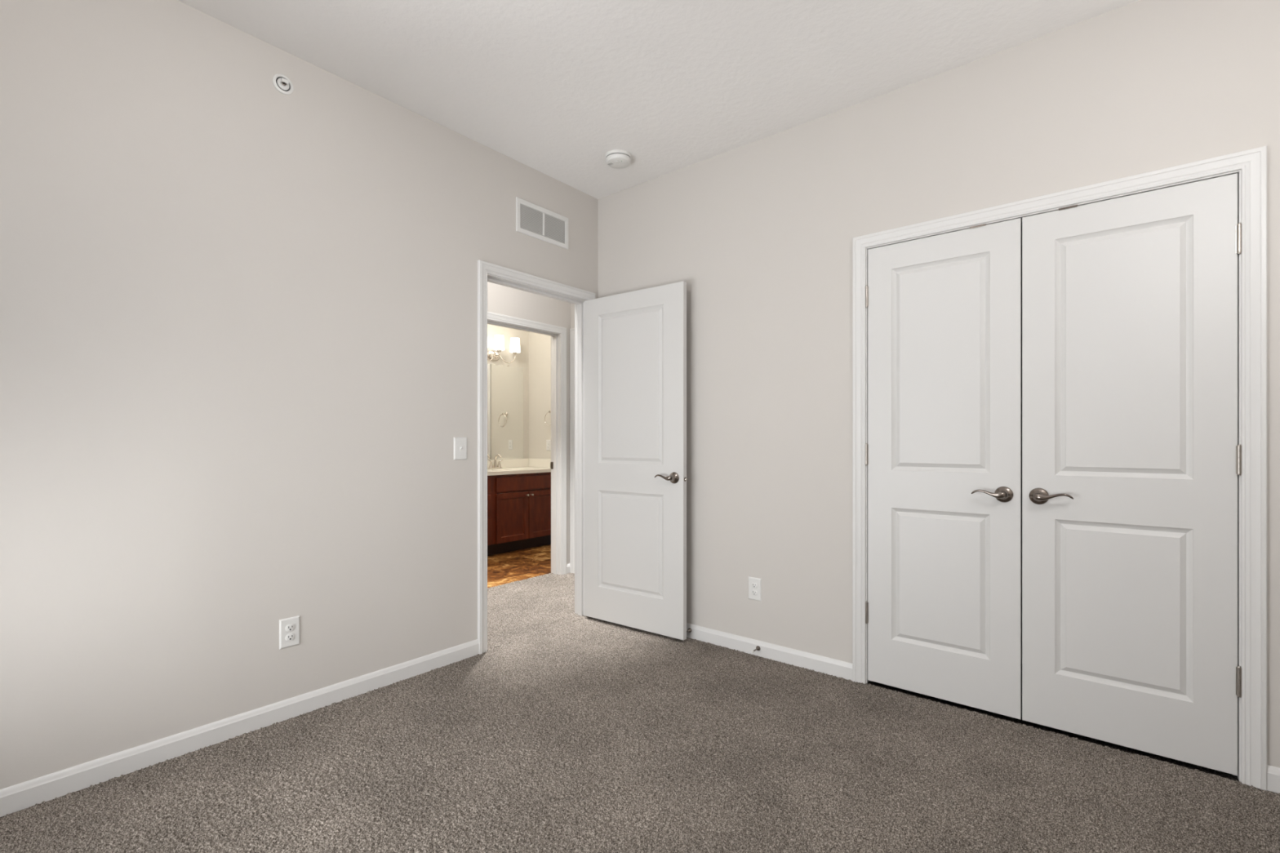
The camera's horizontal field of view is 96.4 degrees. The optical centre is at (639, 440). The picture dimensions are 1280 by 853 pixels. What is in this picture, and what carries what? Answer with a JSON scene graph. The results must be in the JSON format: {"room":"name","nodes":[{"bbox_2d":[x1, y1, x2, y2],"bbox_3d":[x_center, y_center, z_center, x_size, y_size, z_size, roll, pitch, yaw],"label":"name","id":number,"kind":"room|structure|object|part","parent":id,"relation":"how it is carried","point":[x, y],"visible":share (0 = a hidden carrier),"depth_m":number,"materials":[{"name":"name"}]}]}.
{"room":"empty bedroom","nodes":[
{"label":"empty bedroom","id":0,"kind":"room"},
{"bbox_2d":[0,0,598,789],"bbox_3d":[-1.310,-0.227,2.611,0.115,2.738,3.350,0,0,39],"label":"wall","id":1,"kind":"structure","parent":0,"point":[238,313],"depth_m":2.16,"materials":[{"name":"grey paint"}]},
{"bbox_2d":[0,639,479,817],"bbox_3d":[-1.556,1.103,2.210,0.012,0.079,2.187,0,0,39],"label":"baseboard","id":2,"kind":"structure","parent":1,"relation":"attached to","point":[24,795],"depth_m":2.13,"materials":[{"name":"white paint"}]},
{"bbox_2d":[272,73,293,94],"bbox_3d":[-1.449,-1.456,2.329,0.028,0.077,0.077,0,0,39],"label":"sprinkler head","id":3,"kind":"object","parent":1,"relation":"attached to","point":[282,83],"visible":1,"depth_m":2.33},
{"bbox_2d":[276,77,289,90],"bbox_3d":[-1.456,-1.456,2.335,0.008,0.045,0.045,0,0,39],"label":"sprinkler","id":4,"kind":"object","parent":3,"relation":"on","point":[281,86],"depth_m":2.33,"materials":[{"name":"white plastic"}]},
{"bbox_2d":[279,615,299,649],"bbox_3d":[-1.441,0.790,2.354,0.008,0.120,0.076,0,0,39],"label":"wall outlet","id":5,"kind":"object","parent":1,"relation":"attached to","point":[289,628],"visible":1,"depth_m":2.35,"materials":[{"name":"white plastic"}]},
{"bbox_2d":[285,633,294,641],"bbox_3d":[-1.439,0.810,2.353,0.003,0.028,0.034,0,0,39],"label":"receptacle","id":6,"kind":"object","parent":5,"relation":"attached to","point":[289,637],"depth_m":2.35,"materials":[{"name":"white plastic"}]},
{"bbox_2d":[285,623,294,631],"bbox_3d":[-1.439,0.771,2.353,0.003,0.028,0.034,0,0,39],"label":"receptacle","id":7,"kind":"object","parent":5,"relation":"attached to","point":[289,627],"depth_m":2.35,"materials":[{"name":"white plastic"}]},
{"bbox_2d":[453,437,466,459],"bbox_3d":[-0.929,0.042,2.973,0.017,0.117,0.078,0,0,39],"label":"light switch","id":8,"kind":"object","parent":1,"relation":"attached to","point":[460,443],"visible":1,"depth_m":2.97,"materials":[{"name":"white plastic"}]},
{"bbox_2d":[477,259,595,654],"bbox_3d":[-0.623,0.089,3.437,0.133,2.106,0.895,0,0,39],"label":"door frame","id":9,"kind":"structure","parent":1,"relation":"attached to","point":[484,268],"depth_m":3.26,"materials":[{"name":"white paint"}]},
{"bbox_2d":[584,280,687,640],"bbox_3d":[-0.046,0.114,3.457,0.782,2.021,0.151,0,0,37],"label":"door","id":10,"kind":"structure","parent":9,"relation":"attached to","point":[635,341],"depth_m":3.41,"materials":[{"name":"white paint"}]},
{"bbox_3d":[0.127,0.210,3.244,0.123,0.032,0.017,0,0,40],"label":"lever","id":11,"kind":"part","parent":10,"relation":"part of","materials":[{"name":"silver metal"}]},
{"bbox_3d":[0.183,0.212,3.235,0.066,0.066,0.042,0,0,37],"label":"lever handle","id":12,"kind":"part","parent":10,"relation":"part of","materials":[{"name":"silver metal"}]},
{"bbox_2d":[515,196,568,249],"bbox_3d":[-0.575,-1.290,3.412,0.009,0.196,0.406,0,0,39],"label":"air vent","id":13,"kind":"object","parent":1,"relation":"in","point":[534,220],"visible":1,"depth_m":3.40,"materials":[{"name":"white plastic"}]},
{"bbox_3d":[-0.632,-1.290,3.343,0.005,0.136,0.166,0,0,39],"label":"louver panel","id":14,"kind":"part","parent":13,"relation":"part of","materials":[{"name":"white plastic"}]},
{"bbox_3d":[-0.519,-1.290,3.482,0.005,0.136,0.166,0,0,39],"label":"louver panel","id":15,"kind":"part","parent":13,"relation":"part of","materials":[{"name":"white plastic"}]},
{"bbox_2d":[487,324,528,459],"bbox_3d":[-2.152,-0.227,5.736,0.115,2.738,2.780,0,0,39],"label":"wall","id":16,"kind":"structure","parent":0,"point":[522,359],"depth_m":6.60,"materials":[{"name":"grey paint"}]},
{"bbox_2d":[487,334,520,363],"bbox_3d":[-1.554,-0.996,6.235,0.179,0.289,0.548,0,0,39],"label":"vanity light","id":17,"kind":"object","parent":16,"relation":"attached to","point":[499,341],"visible":0.79,"depth_m":6.26,"materials":[{"name":"white glass"}]},
{"bbox_3d":[-1.530,-1.060,6.215,0.118,0.162,0.118,0,0,39],"label":"lamp shade","id":18,"kind":"part","parent":17,"relation":"part of","materials":[{"name":"white glass"}]},
{"bbox_3d":[-1.475,-0.908,6.325,0.206,0.111,0.055,0,0,-22],"label":"arm","id":19,"kind":"part","parent":17,"relation":"part of","materials":[{"name":"silver metal"}]},
{"bbox_3d":[-1.394,-1.060,6.382,0.118,0.162,0.118,0,0,39],"label":"lamp shade","id":20,"kind":"part","parent":17,"relation":"part of","materials":[{"name":"white glass"}]},
{"bbox_2d":[487,363,523,459],"bbox_3d":[-1.766,-0.321,6.109,0.008,1.057,1.317,0,0,39],"label":"mirror","id":21,"kind":"object","parent":16,"relation":"attached to","point":[504,383],"visible":0.46,"depth_m":6.41,"materials":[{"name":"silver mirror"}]},
{"bbox_2d":[487,458,528,467],"bbox_3d":[-1.753,0.259,6.116,0.020,0.097,1.454,0,0,39],"label":"backsplash","id":22,"kind":"structure","parent":16,"relation":"attached to","point":[508,463],"depth_m":6.47,"materials":[{"name":"white stone"}]},
{"bbox_2d":[487,281,570,564],"bbox_3d":[-1.405,-0.227,4.059,0.115,2.738,4.200,0,0,39],"label":"wall","id":23,"kind":"structure","parent":0,"point":[501,300],"depth_m":4.70,"materials":[{"name":"grey paint"}]},
{"bbox_2d":[487,311,566,574],"bbox_3d":[-0.961,0.089,4.591,0.136,2.106,0.891,0,0,39],"label":"door frame","id":24,"kind":"structure","parent":23,"relation":"attached to","point":[555,464],"depth_m":4.87,"materials":[{"name":"white paint"}]},
{"bbox_3d":[-0.755,0.215,4.923,0.034,0.060,0.012,0,0,39],"label":"strike plate","id":25,"kind":"part","parent":24,"relation":"part of","materials":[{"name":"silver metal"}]},
{"bbox_2d":[566,563,569,573],"bbox_3d":[-0.615,1.103,4.923,0.012,0.079,0.061,0,0,39],"label":"baseboard","id":26,"kind":"structure","parent":23,"relation":"attached to","point":[567,565],"depth_m":4.92,"materials":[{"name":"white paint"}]},
{"bbox_2d":[528,331,551,458],"bbox_3d":[-0.629,-0.227,6.211,1.640,2.738,0.115,0,0,39],"label":"wall","id":27,"kind":"structure","parent":0,"point":[540,344],"depth_m":6.57,"materials":[{"name":"grey paint"}]},
{"bbox_2d":[544,410,551,426],"bbox_3d":[-0.993,-0.254,6.390,0.160,0.184,0.069,0,0,39],"label":"towel ring","id":28,"kind":"object","parent":27,"relation":"attached to","point":[549,411],"visible":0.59,"depth_m":6.39,"materials":[{"name":"silver metal"}]},
{"bbox_2d":[546,440,551,450],"bbox_3d":[-1.034,0.053,6.463,0.076,0.120,0.008,0,0,39],"label":"wall outlet","id":29,"kind":"object","parent":27,"relation":"attached to","point":[548,442],"visible":1,"depth_m":6.46,"materials":[{"name":"white plastic"}]},
{"bbox_2d":[570,302,574,328],"bbox_3d":[-0.226,-0.227,4.718,0.875,2.738,0.115,0,0,39],"label":"wall","id":30,"kind":"structure","parent":0,"point":[572,305],"depth_m":4.93,"materials":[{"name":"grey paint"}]},
{"bbox_2d":[569,328,574,573],"bbox_3d":[-0.268,0.089,4.667,0.861,2.106,0.018,0,0,39],"label":"door frame","id":31,"kind":"structure","parent":30,"relation":"attached to","point":[572,330],"depth_m":4.92,"materials":[{"name":"white paint"}]},
{"bbox_2d":[0,544,1279,852],"bbox_3d":[-0.326,1.155,2.840,6.380,0.034,4.720,0,0,39],"label":"floor","id":32,"kind":"structure","parent":0,"point":[571,732],"depth_m":1.95,"materials":[{"name":"carpet"}]},
{"bbox_2d":[487,471,551,555],"bbox_3d":[-1.526,0.744,5.939,0.594,0.804,1.438,0,0,39],"label":"vanity cabinet","id":33,"kind":"object","parent":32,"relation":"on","point":[519,505],"visible":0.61,"depth_m":5.88,"materials":[{"name":"brown wood"}]},
{"bbox_3d":[-1.607,0.891,5.435,0.020,0.266,0.445,0,0,39],"label":"drawer","id":34,"kind":"part","parent":33,"relation":"part of","materials":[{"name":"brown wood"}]},
{"bbox_3d":[-1.607,0.636,5.435,0.020,0.212,0.445,0,0,39],"label":"drawer","id":35,"kind":"part","parent":33,"relation":"part of","materials":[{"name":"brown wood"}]},
{"bbox_3d":[-1.607,0.442,5.435,0.020,0.144,0.445,0,0,39],"label":"drawer","id":36,"kind":"part","parent":33,"relation":"part of","materials":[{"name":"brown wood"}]},
{"bbox_3d":[-1.296,0.777,5.815,0.020,0.494,0.401,0,0,39],"label":"door","id":37,"kind":"part","parent":33,"relation":"part of","materials":[{"name":"brown wood"}]},
{"bbox_2d":[487,458,551,475],"bbox_3d":[-1.536,0.276,5.939,0.579,0.132,1.454,0,0,39],"label":"countertop","id":38,"kind":"structure","parent":33,"relation":"on","point":[509,466],"depth_m":6.36,"materials":[{"name":"white stone"}]},
{"bbox_2d":[487,453,502,468],"bbox_3d":[-1.551,0.226,6.226,0.138,0.161,0.187,0,0,39],"label":"faucet","id":39,"kind":"object","parent":38,"relation":"on","point":[491,466],"visible":1,"depth_m":6.24,"materials":[{"name":"silver metal"}]},
{"bbox_3d":[-1.548,0.221,6.223,0.130,0.151,0.036,0,0,39],"label":"spout","id":40,"kind":"part","parent":39,"relation":"part of","materials":[{"name":"silver metal"}]},
{"bbox_2d":[490,468,525,470],"bbox_3d":[-1.401,0.321,6.097,0.300,0.028,0.400,0,0,39],"label":"sink basin","id":41,"kind":"object","parent":38,"relation":"in","point":[494,468],"depth_m":6.23,"materials":[{"name":"white ceramic"}]},
{"bbox_3d":[-1.166,0.442,5.974,0.020,0.144,0.812,0,0,39],"label":"drawer","id":42,"kind":"part","parent":33,"relation":"part of","materials":[{"name":"brown wood"}]},
{"bbox_3d":[-1.036,0.777,6.132,0.020,0.494,0.403,0,0,39],"label":"door","id":43,"kind":"part","parent":33,"relation":"part of","materials":[{"name":"brown wood"}]},
{"bbox_2d":[177,0,1138,199],"bbox_3d":[0.418,-1.621,1.672,3.980,0.050,4.085,0,0,39],"label":"ceiling","id":44,"kind":"structure","parent":0,"point":[553,87],"depth_m":2.36,"materials":[{"name":"white paint"}]},
{"bbox_2d":[604,149,631,168],"bbox_3d":[-0.121,-1.572,3.208,0.148,0.048,0.148,0,0,39],"label":"smoke detector","id":45,"kind":"object","parent":44,"relation":"attached to","point":[615,158],"visible":1,"depth_m":3.17,"materials":[{"name":"white plastic"}]},
{"bbox_2d":[598,0,1279,768],"bbox_3d":[1.254,-0.227,2.603,3.865,2.738,0.115,0,0,39],"label":"wall","id":46,"kind":"structure","parent":0,"point":[759,234],"depth_m":2.78,"materials":[{"name":"grey paint"}]},
{"bbox_2d":[748,576,761,601],"bbox_3d":[0.611,0.792,3.050,0.076,0.120,0.008,0,0,39],"label":"wall outlet","id":47,"kind":"object","parent":46,"relation":"attached to","point":[754,584],"visible":1,"depth_m":3.04,"materials":[{"name":"white plastic"}]},
{"bbox_2d":[751,590,757,595],"bbox_3d":[0.609,0.811,3.048,0.034,0.028,0.003,0,0,39],"label":"receptacle","id":48,"kind":"object","parent":47,"relation":"attached to","point":[753,593],"depth_m":3.05,"materials":[{"name":"white plastic"}]},
{"bbox_2d":[751,582,757,588],"bbox_3d":[0.609,0.772,3.048,0.034,0.028,0.003,0,0,39],"label":"receptacle","id":49,"kind":"object","parent":47,"relation":"attached to","point":[753,585],"depth_m":3.05,"materials":[{"name":"white plastic"}]},
{"bbox_2d":[751,645,760,653],"bbox_3d":[0.604,1.100,3.000,0.026,0.026,0.070,0,0,39],"label":"door stop","id":50,"kind":"object","parent":46,"relation":"attached to","point":[757,647],"visible":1,"depth_m":3.01,"materials":[{"name":"silver metal"}]},
{"bbox_2d":[686,622,852,680],"bbox_3d":[0.365,1.103,3.248,1.673,0.079,0.012,0,0,39],"label":"baseboard","id":51,"kind":"structure","parent":46,"relation":"attached to","point":[839,668],"depth_m":2.97,"materials":[{"name":"white paint"}]},
{"bbox_2d":[865,217,1022,719],"bbox_3d":[1.288,0.114,2.486,0.612,2.021,0.093,0,0,39],"label":"door","id":52,"kind":"structure","parent":46,"relation":"in","point":[944,446],"depth_m":2.48,"materials":[{"name":"white paint"}]},
{"bbox_3d":[1.419,0.218,2.333,0.123,0.032,0.017,0,0,42],"label":"lever","id":53,"kind":"part","parent":52,"relation":"part of","materials":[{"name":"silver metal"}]},
{"bbox_3d":[1.474,0.221,2.322,0.066,0.066,0.042,0,0,39],"label":"lever handle","id":54,"kind":"part","parent":52,"relation":"part of","materials":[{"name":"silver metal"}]},
{"bbox_2d":[852,145,1266,791],"bbox_3d":[1.566,0.090,2.337,1.339,2.104,0.132,0,0,39],"label":"door frame","id":55,"kind":"structure","parent":46,"relation":"attached to","point":[1252,162],"depth_m":1.90,"materials":[{"name":"white paint"}]},
{"bbox_3d":[1.423,-0.897,2.406,0.058,0.008,0.033,0,0,39],"label":"catch plate","id":56,"kind":"part","parent":55,"relation":"part of","materials":[{"name":"metal"}]},
{"bbox_3d":[1.657,-0.897,2.214,0.058,0.008,0.033,0,0,39],"label":"catch plate","id":57,"kind":"part","parent":55,"relation":"part of","materials":[{"name":"metal"}]},
{"bbox_2d":[1022,173,1241,775],"bbox_3d":[1.766,0.114,2.095,0.614,2.021,0.093,0,0,39],"label":"door","id":58,"kind":"structure","parent":46,"relation":"in","point":[1131,454],"depth_m":2.09,"materials":[{"name":"white paint"}]},
{"bbox_3d":[1.565,0.221,2.247,0.066,0.066,0.042,0,0,39],"label":"lever handle","id":59,"kind":"part","parent":58,"relation":"part of","materials":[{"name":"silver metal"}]},
{"bbox_3d":[1.587,0.218,2.195,0.123,0.032,0.017,0,0,36],"label":"lever","id":60,"kind":"part","parent":58,"relation":"part of","materials":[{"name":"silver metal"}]},
{"bbox_2d":[1266,764,1279,793],"bbox_3d":[2.335,1.103,1.637,0.738,0.079,0.012,0,0,39],"label":"baseboard","id":61,"kind":"structure","parent":46,"relation":"attached to","point":[1273,772],"depth_m":1.86,"materials":[{"name":"white paint"}]}
]}

